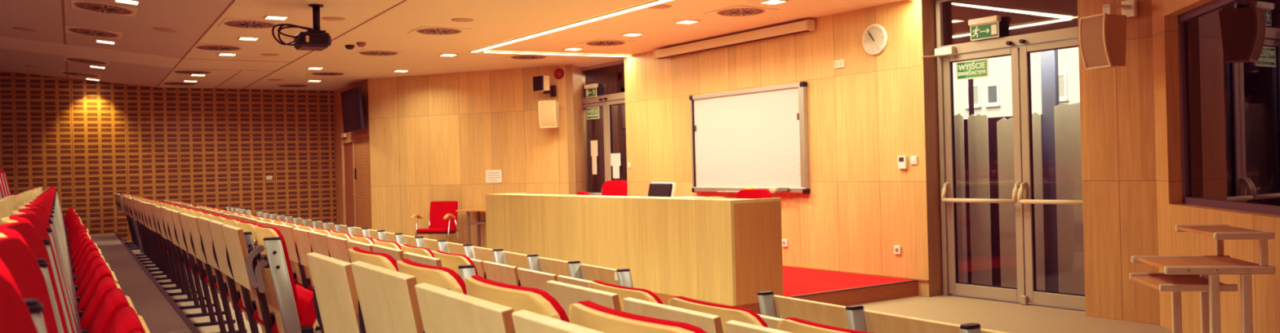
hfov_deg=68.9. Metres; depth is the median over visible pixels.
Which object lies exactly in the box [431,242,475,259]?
seat
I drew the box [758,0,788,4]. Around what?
recessed light
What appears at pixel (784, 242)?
wall outlet
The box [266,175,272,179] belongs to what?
wall outlet
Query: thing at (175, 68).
trim
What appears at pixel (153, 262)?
seat
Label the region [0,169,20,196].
seat
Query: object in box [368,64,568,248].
wall
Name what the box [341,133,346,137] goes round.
wall lamp
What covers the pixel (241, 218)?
seat
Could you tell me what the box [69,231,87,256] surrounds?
seat cushion
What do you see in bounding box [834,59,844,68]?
wall outlet
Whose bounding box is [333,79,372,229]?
wall
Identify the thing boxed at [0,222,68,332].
seat
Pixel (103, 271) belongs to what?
seat cushion
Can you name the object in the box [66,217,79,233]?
seat cushion
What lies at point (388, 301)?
seat
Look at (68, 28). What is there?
ceiling vent
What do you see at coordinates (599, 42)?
ceiling vent
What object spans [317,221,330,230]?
seat
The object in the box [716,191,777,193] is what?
tray
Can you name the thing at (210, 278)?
seat
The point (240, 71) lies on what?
trim
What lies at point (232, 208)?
bay
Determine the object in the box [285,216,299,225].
seat
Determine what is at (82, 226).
seat cushion
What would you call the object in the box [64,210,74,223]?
seat cushion
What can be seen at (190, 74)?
recessed light
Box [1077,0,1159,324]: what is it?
wall pier
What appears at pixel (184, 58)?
trim
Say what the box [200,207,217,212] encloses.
seat
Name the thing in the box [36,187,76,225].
seat
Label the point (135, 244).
seat
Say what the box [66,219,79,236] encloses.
seat cushion
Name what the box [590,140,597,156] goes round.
paper notice
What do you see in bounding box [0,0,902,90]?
ceiling
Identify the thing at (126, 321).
seat cushion
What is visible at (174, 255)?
seat
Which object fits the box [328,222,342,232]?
seat
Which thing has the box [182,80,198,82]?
recessed light
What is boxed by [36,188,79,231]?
seat
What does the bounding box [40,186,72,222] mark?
seat
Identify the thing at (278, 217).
seat
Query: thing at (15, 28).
ceiling speaker
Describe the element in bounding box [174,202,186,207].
seat
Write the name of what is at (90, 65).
recessed light
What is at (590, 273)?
seat
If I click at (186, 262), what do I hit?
seat
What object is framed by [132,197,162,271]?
seat
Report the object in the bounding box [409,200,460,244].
armchair
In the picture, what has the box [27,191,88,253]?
seat
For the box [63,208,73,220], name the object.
seat cushion
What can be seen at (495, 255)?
seat
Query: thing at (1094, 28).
grille
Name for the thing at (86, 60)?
ceiling vent
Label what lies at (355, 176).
door sign
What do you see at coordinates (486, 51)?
light strip
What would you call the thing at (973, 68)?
notice
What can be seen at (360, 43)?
smoke detector
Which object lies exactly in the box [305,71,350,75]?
ceiling vent
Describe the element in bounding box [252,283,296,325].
seat cushion
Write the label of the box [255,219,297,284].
seat
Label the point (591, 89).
exit sign
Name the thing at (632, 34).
recessed light
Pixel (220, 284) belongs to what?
seat
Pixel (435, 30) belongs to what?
ceiling vent
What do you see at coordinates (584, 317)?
seat
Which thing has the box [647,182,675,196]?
computer monitor
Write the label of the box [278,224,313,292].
seat
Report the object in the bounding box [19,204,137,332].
seat
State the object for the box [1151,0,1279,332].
wall
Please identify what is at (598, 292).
seat
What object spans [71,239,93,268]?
seat cushion
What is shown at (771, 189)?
eraser
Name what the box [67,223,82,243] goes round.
seat cushion
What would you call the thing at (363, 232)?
seat
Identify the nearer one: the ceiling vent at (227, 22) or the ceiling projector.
the ceiling projector
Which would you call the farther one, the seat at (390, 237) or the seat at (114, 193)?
the seat at (114, 193)
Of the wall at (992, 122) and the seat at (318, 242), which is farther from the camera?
the wall at (992, 122)
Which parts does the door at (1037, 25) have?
closer arm, transom pane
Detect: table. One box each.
[455,208,486,247]
[1128,224,1275,332]
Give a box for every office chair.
[576,191,588,195]
[601,180,627,195]
[735,189,771,199]
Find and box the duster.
[777,187,789,191]
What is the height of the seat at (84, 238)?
0.869 m
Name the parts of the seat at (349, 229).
panel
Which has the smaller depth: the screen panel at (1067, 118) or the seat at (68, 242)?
the seat at (68, 242)
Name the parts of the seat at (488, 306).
backrest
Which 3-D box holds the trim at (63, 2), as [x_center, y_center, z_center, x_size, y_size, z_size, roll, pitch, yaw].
[-4.345,-1.705,6.983,0.020,0.016,22.000,-2,0,-31]
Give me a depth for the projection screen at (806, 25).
11.80 m
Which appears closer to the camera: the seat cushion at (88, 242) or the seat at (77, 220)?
the seat cushion at (88, 242)
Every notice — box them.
[485,169,502,182]
[586,106,599,119]
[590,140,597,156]
[591,155,596,174]
[610,153,620,165]
[612,165,619,178]
[955,57,989,80]
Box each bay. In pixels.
[226,205,231,211]
[230,206,235,212]
[234,207,239,213]
[239,208,244,213]
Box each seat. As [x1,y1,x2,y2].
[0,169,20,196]
[0,173,19,196]
[0,183,17,199]
[0,196,111,306]
[0,198,117,320]
[0,200,121,332]
[0,213,142,332]
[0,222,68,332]
[0,236,58,332]
[0,274,38,332]
[1,169,11,195]
[4,195,105,293]
[12,207,150,332]
[15,194,102,282]
[16,193,97,274]
[17,192,89,266]
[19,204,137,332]
[20,191,90,258]
[24,190,88,248]
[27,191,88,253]
[30,190,82,246]
[32,188,80,234]
[32,188,82,236]
[32,189,83,242]
[33,189,82,238]
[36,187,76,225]
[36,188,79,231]
[37,187,75,229]
[38,186,74,219]
[38,187,77,226]
[39,186,75,222]
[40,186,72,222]
[114,193,133,244]
[115,193,136,245]
[116,193,137,248]
[117,194,139,249]
[121,195,146,256]
[123,195,149,258]
[125,196,151,262]
[127,196,155,265]
[128,197,158,268]
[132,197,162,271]
[133,199,166,275]
[136,199,170,279]
[139,200,189,284]
[142,201,190,290]
[146,202,197,296]
[151,203,204,302]
[155,204,214,310]
[160,206,224,318]
[164,208,235,327]
[171,209,247,332]
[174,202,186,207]
[177,203,194,206]
[179,212,235,332]
[186,204,202,208]
[186,213,246,332]
[194,206,212,210]
[196,216,258,332]
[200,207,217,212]
[204,208,224,213]
[208,220,296,332]
[210,209,230,214]
[215,211,237,215]
[222,213,245,217]
[222,224,318,332]
[229,213,253,218]
[237,215,263,222]
[244,208,251,214]
[245,217,274,222]
[255,210,262,217]
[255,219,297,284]
[261,212,268,218]
[266,222,320,330]
[267,213,275,219]
[274,213,283,221]
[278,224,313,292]
[281,215,290,222]
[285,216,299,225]
[293,227,331,267]
[298,217,309,226]
[306,247,398,332]
[307,219,319,228]
[308,231,351,256]
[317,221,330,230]
[325,234,373,262]
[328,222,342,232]
[329,225,355,235]
[346,239,401,262]
[351,258,466,332]
[354,226,370,237]
[368,229,386,240]
[372,244,434,261]
[373,231,404,244]
[399,235,425,248]
[403,250,477,282]
[414,275,569,332]
[423,238,448,253]
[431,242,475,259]
[471,246,506,277]
[483,251,541,285]
[511,300,706,332]
[516,257,582,293]
[546,280,662,319]
[557,263,633,288]
[622,296,768,332]
[725,317,871,332]
[756,290,848,329]
[845,305,960,332]
[960,323,1007,332]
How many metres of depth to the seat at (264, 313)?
4.65 m
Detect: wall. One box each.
[0,71,336,240]
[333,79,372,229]
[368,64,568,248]
[565,64,586,195]
[623,0,943,297]
[964,114,1046,291]
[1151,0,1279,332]
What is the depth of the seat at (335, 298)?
2.64 m
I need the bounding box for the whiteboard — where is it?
[688,81,809,193]
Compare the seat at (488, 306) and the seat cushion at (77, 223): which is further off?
the seat cushion at (77, 223)
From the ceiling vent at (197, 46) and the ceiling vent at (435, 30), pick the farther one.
the ceiling vent at (197, 46)
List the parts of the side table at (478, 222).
leg, rail, leg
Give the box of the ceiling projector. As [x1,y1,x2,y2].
[271,4,331,50]
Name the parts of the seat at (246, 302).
backrest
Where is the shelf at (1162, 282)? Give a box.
[1128,272,1237,291]
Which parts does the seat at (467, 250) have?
panel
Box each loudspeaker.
[538,100,559,128]
[1078,0,1137,70]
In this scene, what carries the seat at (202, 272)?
on the floor at (208, 329)
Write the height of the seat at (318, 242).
0.870 m
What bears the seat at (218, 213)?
on the floor at (317, 325)
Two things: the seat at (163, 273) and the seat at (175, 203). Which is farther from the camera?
the seat at (175, 203)
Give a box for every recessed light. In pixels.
[85,77,100,80]
[88,64,106,68]
[95,39,115,44]
[113,0,140,4]
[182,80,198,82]
[190,74,206,75]
[217,52,237,56]
[237,36,259,40]
[263,14,288,20]
[306,66,324,69]
[306,80,322,81]
[392,69,409,71]
[438,53,457,56]
[562,47,584,50]
[620,32,644,36]
[674,19,700,24]
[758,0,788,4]
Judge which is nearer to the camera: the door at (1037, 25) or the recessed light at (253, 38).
the door at (1037, 25)
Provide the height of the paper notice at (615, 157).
0.200 m
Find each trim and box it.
[61,0,67,78]
[114,232,199,332]
[156,0,235,87]
[175,67,266,71]
[183,57,281,62]
[213,71,241,88]
[242,0,406,88]
[786,280,918,297]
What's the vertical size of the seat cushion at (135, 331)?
0.235 m
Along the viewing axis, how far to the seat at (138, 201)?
10.19 m
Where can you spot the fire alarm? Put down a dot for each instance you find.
(558, 73)
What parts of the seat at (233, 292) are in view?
backrest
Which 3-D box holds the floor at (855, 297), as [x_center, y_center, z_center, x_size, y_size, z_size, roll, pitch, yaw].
[0.257,1.346,11.536,2.520,0.156,5.870,-2,0,-33]
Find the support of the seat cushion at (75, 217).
on the seat at (75, 217)
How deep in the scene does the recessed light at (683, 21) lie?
10.87 m
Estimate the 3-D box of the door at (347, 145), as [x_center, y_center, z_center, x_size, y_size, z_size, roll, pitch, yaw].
[-5.537,0.530,17.877,0.167,2.090,0.920,-2,0,-31]
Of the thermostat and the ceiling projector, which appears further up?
the ceiling projector
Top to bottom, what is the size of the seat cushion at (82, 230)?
0.235 m
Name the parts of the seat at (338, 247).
backrest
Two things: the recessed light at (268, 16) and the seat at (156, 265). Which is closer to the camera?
the recessed light at (268, 16)
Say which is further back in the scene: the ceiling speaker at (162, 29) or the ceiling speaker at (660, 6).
the ceiling speaker at (162, 29)
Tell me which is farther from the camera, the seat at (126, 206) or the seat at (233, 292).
the seat at (126, 206)
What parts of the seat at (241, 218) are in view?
backrest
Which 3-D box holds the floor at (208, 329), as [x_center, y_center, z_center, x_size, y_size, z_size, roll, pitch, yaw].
[-3.271,1.401,7.410,0.780,0.430,22.500,-2,0,-31]
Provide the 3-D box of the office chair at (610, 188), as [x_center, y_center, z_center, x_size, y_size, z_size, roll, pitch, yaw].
[-0.411,0.732,12.209,0.572,1.088,0.544,-2,0,-45]
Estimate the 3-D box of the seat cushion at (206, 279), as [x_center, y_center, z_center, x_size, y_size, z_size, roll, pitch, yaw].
[-3.042,0.740,6.738,0.146,0.235,0.475,-2,0,-31]
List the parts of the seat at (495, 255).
panel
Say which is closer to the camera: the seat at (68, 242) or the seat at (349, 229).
the seat at (68, 242)
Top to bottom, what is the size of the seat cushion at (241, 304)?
0.235 m
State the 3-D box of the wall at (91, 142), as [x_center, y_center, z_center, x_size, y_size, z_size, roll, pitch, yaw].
[-10.014,-0.208,16.475,9.000,4.000,0.150,-2,0,-31]
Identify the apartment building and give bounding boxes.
[952,45,1079,119]
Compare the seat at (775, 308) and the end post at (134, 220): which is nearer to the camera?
the seat at (775, 308)
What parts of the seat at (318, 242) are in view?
backrest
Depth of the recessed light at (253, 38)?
11.29 m
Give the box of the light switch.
[910,155,917,164]
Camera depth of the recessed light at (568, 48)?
13.07 m
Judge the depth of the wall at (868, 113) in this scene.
10.58 m
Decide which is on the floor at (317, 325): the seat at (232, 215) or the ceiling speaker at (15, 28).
the seat at (232, 215)
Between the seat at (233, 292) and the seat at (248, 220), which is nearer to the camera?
the seat at (233, 292)
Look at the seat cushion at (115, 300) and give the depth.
2.98 m
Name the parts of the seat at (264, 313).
backrest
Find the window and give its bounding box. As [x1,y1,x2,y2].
[1177,0,1279,215]
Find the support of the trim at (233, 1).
attached to the ceiling
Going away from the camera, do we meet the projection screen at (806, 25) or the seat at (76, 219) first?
the seat at (76, 219)
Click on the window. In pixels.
(1229, 50)
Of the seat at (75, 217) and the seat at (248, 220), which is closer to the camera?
the seat at (248, 220)
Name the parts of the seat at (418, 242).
panel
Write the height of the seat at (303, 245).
0.869 m
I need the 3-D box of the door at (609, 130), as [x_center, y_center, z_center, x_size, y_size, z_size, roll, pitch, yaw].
[-0.617,-0.109,15.021,0.354,3.110,1.886,-2,0,-35]
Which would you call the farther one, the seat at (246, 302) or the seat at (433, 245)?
the seat at (433, 245)
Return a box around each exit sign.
[584,83,598,97]
[968,14,1000,40]
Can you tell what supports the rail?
on the floor at (999, 315)
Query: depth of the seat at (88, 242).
5.64 m
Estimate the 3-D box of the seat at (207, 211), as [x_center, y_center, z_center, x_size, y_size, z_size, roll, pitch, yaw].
[-5.090,0.957,11.491,0.412,0.873,0.544,-2,0,-31]
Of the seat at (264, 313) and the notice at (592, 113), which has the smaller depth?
the seat at (264, 313)
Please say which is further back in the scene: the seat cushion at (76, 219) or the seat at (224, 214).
the seat at (224, 214)
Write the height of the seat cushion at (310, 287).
0.235 m
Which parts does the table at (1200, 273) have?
leg, rail, shelf rail, leg, leg, shelf post, rail, shelf rail, leg, shelf post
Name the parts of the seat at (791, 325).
backrest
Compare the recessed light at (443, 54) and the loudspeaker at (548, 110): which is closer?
the recessed light at (443, 54)
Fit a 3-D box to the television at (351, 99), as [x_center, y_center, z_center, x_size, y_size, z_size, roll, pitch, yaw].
[-5.165,-1.020,16.910,0.200,0.761,1.240,-2,0,-31]
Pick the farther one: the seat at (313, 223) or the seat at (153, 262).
the seat at (153, 262)
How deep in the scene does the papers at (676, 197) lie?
9.12 m
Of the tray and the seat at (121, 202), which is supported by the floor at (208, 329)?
the seat at (121, 202)
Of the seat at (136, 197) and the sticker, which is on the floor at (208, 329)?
the seat at (136, 197)
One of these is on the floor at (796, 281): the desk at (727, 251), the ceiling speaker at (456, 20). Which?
the desk at (727, 251)
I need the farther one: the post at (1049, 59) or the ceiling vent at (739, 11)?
the ceiling vent at (739, 11)
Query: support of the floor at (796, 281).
on the floor at (855, 297)
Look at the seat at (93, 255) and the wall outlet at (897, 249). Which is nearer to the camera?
the seat at (93, 255)
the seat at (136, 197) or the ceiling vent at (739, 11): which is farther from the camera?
the seat at (136, 197)
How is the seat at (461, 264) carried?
on the floor at (317, 325)
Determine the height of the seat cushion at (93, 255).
0.235 m
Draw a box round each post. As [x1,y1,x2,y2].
[132,217,143,253]
[1040,49,1059,292]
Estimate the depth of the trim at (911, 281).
9.24 m
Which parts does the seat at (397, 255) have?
backrest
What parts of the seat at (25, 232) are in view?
backrest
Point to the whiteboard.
(755, 138)
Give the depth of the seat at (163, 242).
9.73 m
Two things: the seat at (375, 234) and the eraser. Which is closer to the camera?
the seat at (375, 234)
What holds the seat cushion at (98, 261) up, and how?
on the seat at (98, 261)
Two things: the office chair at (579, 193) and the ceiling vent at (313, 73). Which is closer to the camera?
the office chair at (579, 193)
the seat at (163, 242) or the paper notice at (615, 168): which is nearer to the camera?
the seat at (163, 242)
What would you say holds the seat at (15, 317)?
on the floor at (158, 315)
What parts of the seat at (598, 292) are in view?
backrest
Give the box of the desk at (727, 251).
[485,192,783,306]
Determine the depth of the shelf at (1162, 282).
5.41 m
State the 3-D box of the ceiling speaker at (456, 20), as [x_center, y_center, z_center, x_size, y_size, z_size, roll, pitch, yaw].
[-1.973,-1.626,10.364,0.250,0.006,0.250,-2,0,-31]
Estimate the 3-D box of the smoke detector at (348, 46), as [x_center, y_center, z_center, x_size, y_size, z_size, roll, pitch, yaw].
[-3.786,-1.554,12.175,0.120,0.055,0.120,-2,0,-31]
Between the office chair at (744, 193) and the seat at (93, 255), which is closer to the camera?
the seat at (93, 255)
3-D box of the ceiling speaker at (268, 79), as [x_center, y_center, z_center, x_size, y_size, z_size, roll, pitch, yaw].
[-6.363,-1.511,16.285,0.250,0.006,0.250,-2,0,-31]
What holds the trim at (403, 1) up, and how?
attached to the ceiling
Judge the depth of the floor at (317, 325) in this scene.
7.54 m
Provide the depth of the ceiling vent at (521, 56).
13.83 m
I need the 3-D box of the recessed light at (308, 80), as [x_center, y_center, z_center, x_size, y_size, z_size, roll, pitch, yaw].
[-5.787,-1.523,16.588,0.220,0.012,0.220,-2,0,-31]
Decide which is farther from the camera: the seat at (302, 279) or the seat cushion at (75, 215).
the seat cushion at (75, 215)
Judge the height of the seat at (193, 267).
0.874 m
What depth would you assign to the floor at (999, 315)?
8.42 m
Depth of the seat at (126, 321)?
2.54 m
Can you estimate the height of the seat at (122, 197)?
0.870 m
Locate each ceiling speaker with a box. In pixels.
[12,26,36,31]
[24,64,42,67]
[152,27,177,32]
[260,53,279,56]
[267,79,282,80]
[320,16,345,20]
[450,17,473,22]
[648,4,671,8]
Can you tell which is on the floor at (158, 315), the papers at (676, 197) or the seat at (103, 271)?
the seat at (103, 271)
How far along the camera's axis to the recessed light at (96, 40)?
11.86 m
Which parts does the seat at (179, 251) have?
backrest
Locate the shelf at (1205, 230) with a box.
[1177,226,1262,236]
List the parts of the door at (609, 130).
glass pane, transom pane, frame, glass pane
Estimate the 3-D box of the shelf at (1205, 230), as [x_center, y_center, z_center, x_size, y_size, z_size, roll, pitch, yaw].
[3.386,0.376,5.431,0.280,0.020,0.560,-2,0,12]
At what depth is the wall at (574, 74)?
15.18 m
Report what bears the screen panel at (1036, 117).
on the floor at (999, 315)
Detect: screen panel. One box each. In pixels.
[954,113,968,283]
[967,113,992,285]
[996,117,1017,288]
[1031,111,1045,291]
[1053,102,1084,295]
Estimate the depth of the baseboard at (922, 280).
10.42 m
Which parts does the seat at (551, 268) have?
panel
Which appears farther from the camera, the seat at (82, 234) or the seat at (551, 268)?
the seat at (82, 234)
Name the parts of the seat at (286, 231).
backrest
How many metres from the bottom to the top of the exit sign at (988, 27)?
0.210 m
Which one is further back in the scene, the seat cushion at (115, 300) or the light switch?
the light switch
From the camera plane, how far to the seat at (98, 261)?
4.28 m
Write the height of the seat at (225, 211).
0.872 m
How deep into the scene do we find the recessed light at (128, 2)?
9.19 m
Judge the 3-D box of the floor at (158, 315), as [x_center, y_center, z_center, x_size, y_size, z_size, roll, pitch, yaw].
[-4.111,1.343,6.901,1.180,0.590,22.500,-2,0,-31]
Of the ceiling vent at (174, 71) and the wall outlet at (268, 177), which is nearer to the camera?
the ceiling vent at (174, 71)
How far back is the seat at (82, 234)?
6.54 m
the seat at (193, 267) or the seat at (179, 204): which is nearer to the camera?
the seat at (193, 267)
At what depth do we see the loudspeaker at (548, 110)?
14.79 m
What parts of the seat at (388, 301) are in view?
backrest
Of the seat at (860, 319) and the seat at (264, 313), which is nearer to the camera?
the seat at (860, 319)
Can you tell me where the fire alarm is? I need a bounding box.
[554,68,564,79]
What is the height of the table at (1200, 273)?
0.982 m
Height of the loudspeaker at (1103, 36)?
0.578 m
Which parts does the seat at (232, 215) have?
backrest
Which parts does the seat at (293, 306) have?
hinge arm, backrest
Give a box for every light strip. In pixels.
[467,0,673,53]
[483,50,632,57]
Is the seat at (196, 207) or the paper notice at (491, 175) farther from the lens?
the paper notice at (491, 175)
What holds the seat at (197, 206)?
on the floor at (317, 325)
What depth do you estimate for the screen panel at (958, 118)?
10.00 m
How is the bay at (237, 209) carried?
on the floor at (317, 325)
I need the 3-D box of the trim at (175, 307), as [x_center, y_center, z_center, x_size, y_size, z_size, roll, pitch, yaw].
[-3.624,1.043,7.201,0.036,0.025,22.300,-2,0,-31]
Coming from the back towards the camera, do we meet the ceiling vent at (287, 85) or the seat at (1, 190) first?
the ceiling vent at (287, 85)
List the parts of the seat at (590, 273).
panel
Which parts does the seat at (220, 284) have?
backrest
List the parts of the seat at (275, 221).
backrest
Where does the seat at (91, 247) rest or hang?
on the floor at (158, 315)
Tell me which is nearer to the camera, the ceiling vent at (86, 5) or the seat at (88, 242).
the seat at (88, 242)
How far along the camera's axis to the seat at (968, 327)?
2.90 m
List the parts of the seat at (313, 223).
panel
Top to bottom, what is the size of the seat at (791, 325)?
0.869 m
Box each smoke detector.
[345,44,354,49]
[356,41,365,46]
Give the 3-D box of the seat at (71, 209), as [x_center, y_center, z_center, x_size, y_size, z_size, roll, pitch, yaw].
[-7.871,0.709,12.669,0.467,0.875,0.540,-2,0,-31]
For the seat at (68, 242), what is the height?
0.876 m
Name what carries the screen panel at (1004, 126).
on the floor at (999, 315)
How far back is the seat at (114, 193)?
16.08 m
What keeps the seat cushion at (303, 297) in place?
on the seat at (293, 306)
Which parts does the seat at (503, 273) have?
panel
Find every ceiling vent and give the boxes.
[59,70,101,78]
[63,55,110,65]
[64,24,122,39]
[70,0,137,17]
[160,80,199,85]
[169,69,215,74]
[191,43,246,51]
[217,17,284,29]
[273,83,312,87]
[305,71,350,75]
[351,48,405,56]
[407,25,471,35]
[502,53,555,60]
[575,38,635,46]
[703,4,778,17]
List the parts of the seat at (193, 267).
backrest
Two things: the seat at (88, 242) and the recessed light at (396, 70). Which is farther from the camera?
the recessed light at (396, 70)
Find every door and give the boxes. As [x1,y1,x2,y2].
[341,138,355,226]
[581,59,627,195]
[920,0,1085,309]
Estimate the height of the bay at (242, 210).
0.739 m
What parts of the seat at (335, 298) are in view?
backrest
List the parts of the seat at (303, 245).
backrest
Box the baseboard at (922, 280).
[782,265,928,281]
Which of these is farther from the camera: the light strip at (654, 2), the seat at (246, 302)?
the light strip at (654, 2)
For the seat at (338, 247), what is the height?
0.869 m
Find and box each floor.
[88,232,192,332]
[123,240,262,332]
[314,323,321,332]
[652,281,918,315]
[782,266,911,297]
[856,294,1172,332]
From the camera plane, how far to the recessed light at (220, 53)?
12.68 m
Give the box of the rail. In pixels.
[968,79,973,115]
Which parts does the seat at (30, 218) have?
backrest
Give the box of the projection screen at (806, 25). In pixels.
[653,18,814,58]
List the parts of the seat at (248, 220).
backrest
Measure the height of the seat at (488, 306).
0.869 m
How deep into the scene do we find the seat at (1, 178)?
11.59 m
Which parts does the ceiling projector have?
plate, ceiling plate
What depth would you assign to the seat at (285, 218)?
12.24 m
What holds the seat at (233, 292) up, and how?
on the floor at (208, 329)
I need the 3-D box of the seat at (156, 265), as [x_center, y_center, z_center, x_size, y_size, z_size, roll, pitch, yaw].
[-6.202,0.828,11.807,0.417,0.869,0.544,-2,0,-31]
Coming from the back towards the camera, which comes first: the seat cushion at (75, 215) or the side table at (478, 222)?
the side table at (478, 222)
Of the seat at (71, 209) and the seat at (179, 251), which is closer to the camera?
the seat at (179, 251)
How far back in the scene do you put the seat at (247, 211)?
15.04 m
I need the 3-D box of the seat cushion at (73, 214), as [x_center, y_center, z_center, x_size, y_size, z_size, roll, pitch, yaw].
[-6.655,0.668,10.881,0.146,0.235,0.475,-2,0,-31]
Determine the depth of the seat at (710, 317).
2.56 m
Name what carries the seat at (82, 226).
on the floor at (158, 315)
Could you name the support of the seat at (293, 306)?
on the floor at (208, 329)
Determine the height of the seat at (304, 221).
0.739 m
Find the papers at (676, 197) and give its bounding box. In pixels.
[670,196,705,199]
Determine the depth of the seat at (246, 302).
5.13 m
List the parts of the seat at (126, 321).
backrest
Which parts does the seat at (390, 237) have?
panel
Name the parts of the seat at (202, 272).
backrest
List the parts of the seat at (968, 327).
panel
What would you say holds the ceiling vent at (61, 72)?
in the ceiling
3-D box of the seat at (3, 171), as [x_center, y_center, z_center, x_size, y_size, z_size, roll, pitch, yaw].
[-8.341,0.474,12.347,0.466,0.869,0.540,-2,0,-31]
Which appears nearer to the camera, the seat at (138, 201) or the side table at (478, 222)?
the seat at (138, 201)
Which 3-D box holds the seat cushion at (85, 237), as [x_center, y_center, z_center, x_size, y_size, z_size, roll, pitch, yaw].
[-3.769,0.597,6.258,0.146,0.235,0.475,-2,0,-31]
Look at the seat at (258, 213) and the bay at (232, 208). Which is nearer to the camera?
the seat at (258, 213)
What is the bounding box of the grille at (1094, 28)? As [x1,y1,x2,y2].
[1080,15,1108,66]
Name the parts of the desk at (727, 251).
panel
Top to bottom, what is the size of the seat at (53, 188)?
0.869 m
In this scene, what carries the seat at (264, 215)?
on the floor at (317, 325)
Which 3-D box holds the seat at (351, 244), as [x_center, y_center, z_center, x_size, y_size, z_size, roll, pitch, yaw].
[-1.416,0.863,5.434,0.418,0.869,0.544,-2,0,-31]
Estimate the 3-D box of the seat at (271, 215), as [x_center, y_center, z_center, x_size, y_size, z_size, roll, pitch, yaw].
[-5.251,1.028,13.440,0.398,0.739,0.552,-2,0,-31]
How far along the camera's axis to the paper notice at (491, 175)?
15.63 m
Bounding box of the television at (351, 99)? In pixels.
[340,86,364,133]
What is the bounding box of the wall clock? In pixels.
[862,23,888,54]
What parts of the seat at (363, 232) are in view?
panel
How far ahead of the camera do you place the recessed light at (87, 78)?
16.24 m
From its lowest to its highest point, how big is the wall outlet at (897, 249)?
0.090 m
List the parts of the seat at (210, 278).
backrest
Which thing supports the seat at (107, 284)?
on the floor at (158, 315)
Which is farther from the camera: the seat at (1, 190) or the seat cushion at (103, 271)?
the seat at (1, 190)
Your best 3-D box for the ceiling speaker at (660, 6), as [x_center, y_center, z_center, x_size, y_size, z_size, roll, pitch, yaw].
[0.210,-1.683,9.830,0.250,0.006,0.250,-2,0,-31]
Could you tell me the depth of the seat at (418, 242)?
7.78 m
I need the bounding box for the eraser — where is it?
[769,187,777,191]
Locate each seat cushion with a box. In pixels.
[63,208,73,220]
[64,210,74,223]
[65,213,75,226]
[66,213,78,229]
[66,216,78,231]
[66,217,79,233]
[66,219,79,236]
[66,222,80,239]
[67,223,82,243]
[68,228,85,251]
[69,225,86,246]
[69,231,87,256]
[70,235,89,262]
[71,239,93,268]
[72,244,97,276]
[73,250,100,285]
[75,257,106,297]
[77,264,112,311]
[79,276,116,329]
[87,288,129,332]
[106,306,145,332]
[130,330,142,332]
[204,275,208,284]
[236,297,246,311]
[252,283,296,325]
[271,284,316,332]
[294,276,303,287]
[306,281,313,292]
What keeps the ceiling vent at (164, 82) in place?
in the ceiling
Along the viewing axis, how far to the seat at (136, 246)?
15.16 m
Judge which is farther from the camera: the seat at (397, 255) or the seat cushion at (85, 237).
the seat cushion at (85, 237)
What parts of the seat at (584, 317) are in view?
backrest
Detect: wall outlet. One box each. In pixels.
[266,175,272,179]
[782,239,787,246]
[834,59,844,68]
[893,245,901,254]
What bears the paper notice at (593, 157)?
attached to the door at (609, 130)
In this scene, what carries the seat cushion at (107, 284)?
on the seat at (107, 284)
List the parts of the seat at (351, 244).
backrest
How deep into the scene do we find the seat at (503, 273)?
5.88 m
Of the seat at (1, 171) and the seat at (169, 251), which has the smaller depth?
the seat at (169, 251)
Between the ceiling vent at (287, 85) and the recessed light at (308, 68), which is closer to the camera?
the recessed light at (308, 68)
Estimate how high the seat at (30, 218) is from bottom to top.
0.871 m
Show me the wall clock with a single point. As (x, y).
(875, 37)
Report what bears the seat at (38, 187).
on the floor at (158, 315)
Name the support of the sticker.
attached to the seat at (590, 273)
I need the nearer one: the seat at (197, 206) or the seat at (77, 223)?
the seat at (77, 223)
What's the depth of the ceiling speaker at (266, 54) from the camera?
12.89 m
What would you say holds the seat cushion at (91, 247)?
on the seat at (91, 247)
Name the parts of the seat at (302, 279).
backrest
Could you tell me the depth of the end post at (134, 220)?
13.93 m
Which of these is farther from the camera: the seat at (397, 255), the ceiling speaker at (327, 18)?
the ceiling speaker at (327, 18)
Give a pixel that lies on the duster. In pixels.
(780, 189)
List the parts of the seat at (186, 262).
backrest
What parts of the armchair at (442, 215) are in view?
armrest, leg, seat, seat frame, backrest, leg, armrest, leg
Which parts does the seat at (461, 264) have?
backrest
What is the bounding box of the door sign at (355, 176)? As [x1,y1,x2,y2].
[354,168,356,179]
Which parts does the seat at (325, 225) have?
panel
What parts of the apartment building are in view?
pane, pane, pane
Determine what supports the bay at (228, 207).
on the floor at (317, 325)
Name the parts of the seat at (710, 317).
backrest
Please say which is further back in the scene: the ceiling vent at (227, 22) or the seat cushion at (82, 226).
the ceiling vent at (227, 22)
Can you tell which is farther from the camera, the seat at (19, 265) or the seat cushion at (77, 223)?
the seat cushion at (77, 223)
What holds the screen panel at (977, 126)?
on the floor at (999, 315)
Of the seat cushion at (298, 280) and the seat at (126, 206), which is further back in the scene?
the seat at (126, 206)
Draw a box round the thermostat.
[897,155,907,168]
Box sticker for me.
[614,271,617,280]
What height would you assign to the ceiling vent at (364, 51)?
0.016 m
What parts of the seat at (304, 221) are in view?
panel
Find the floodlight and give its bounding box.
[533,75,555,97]
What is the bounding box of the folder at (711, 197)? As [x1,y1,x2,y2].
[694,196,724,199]
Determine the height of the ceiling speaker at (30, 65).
0.029 m

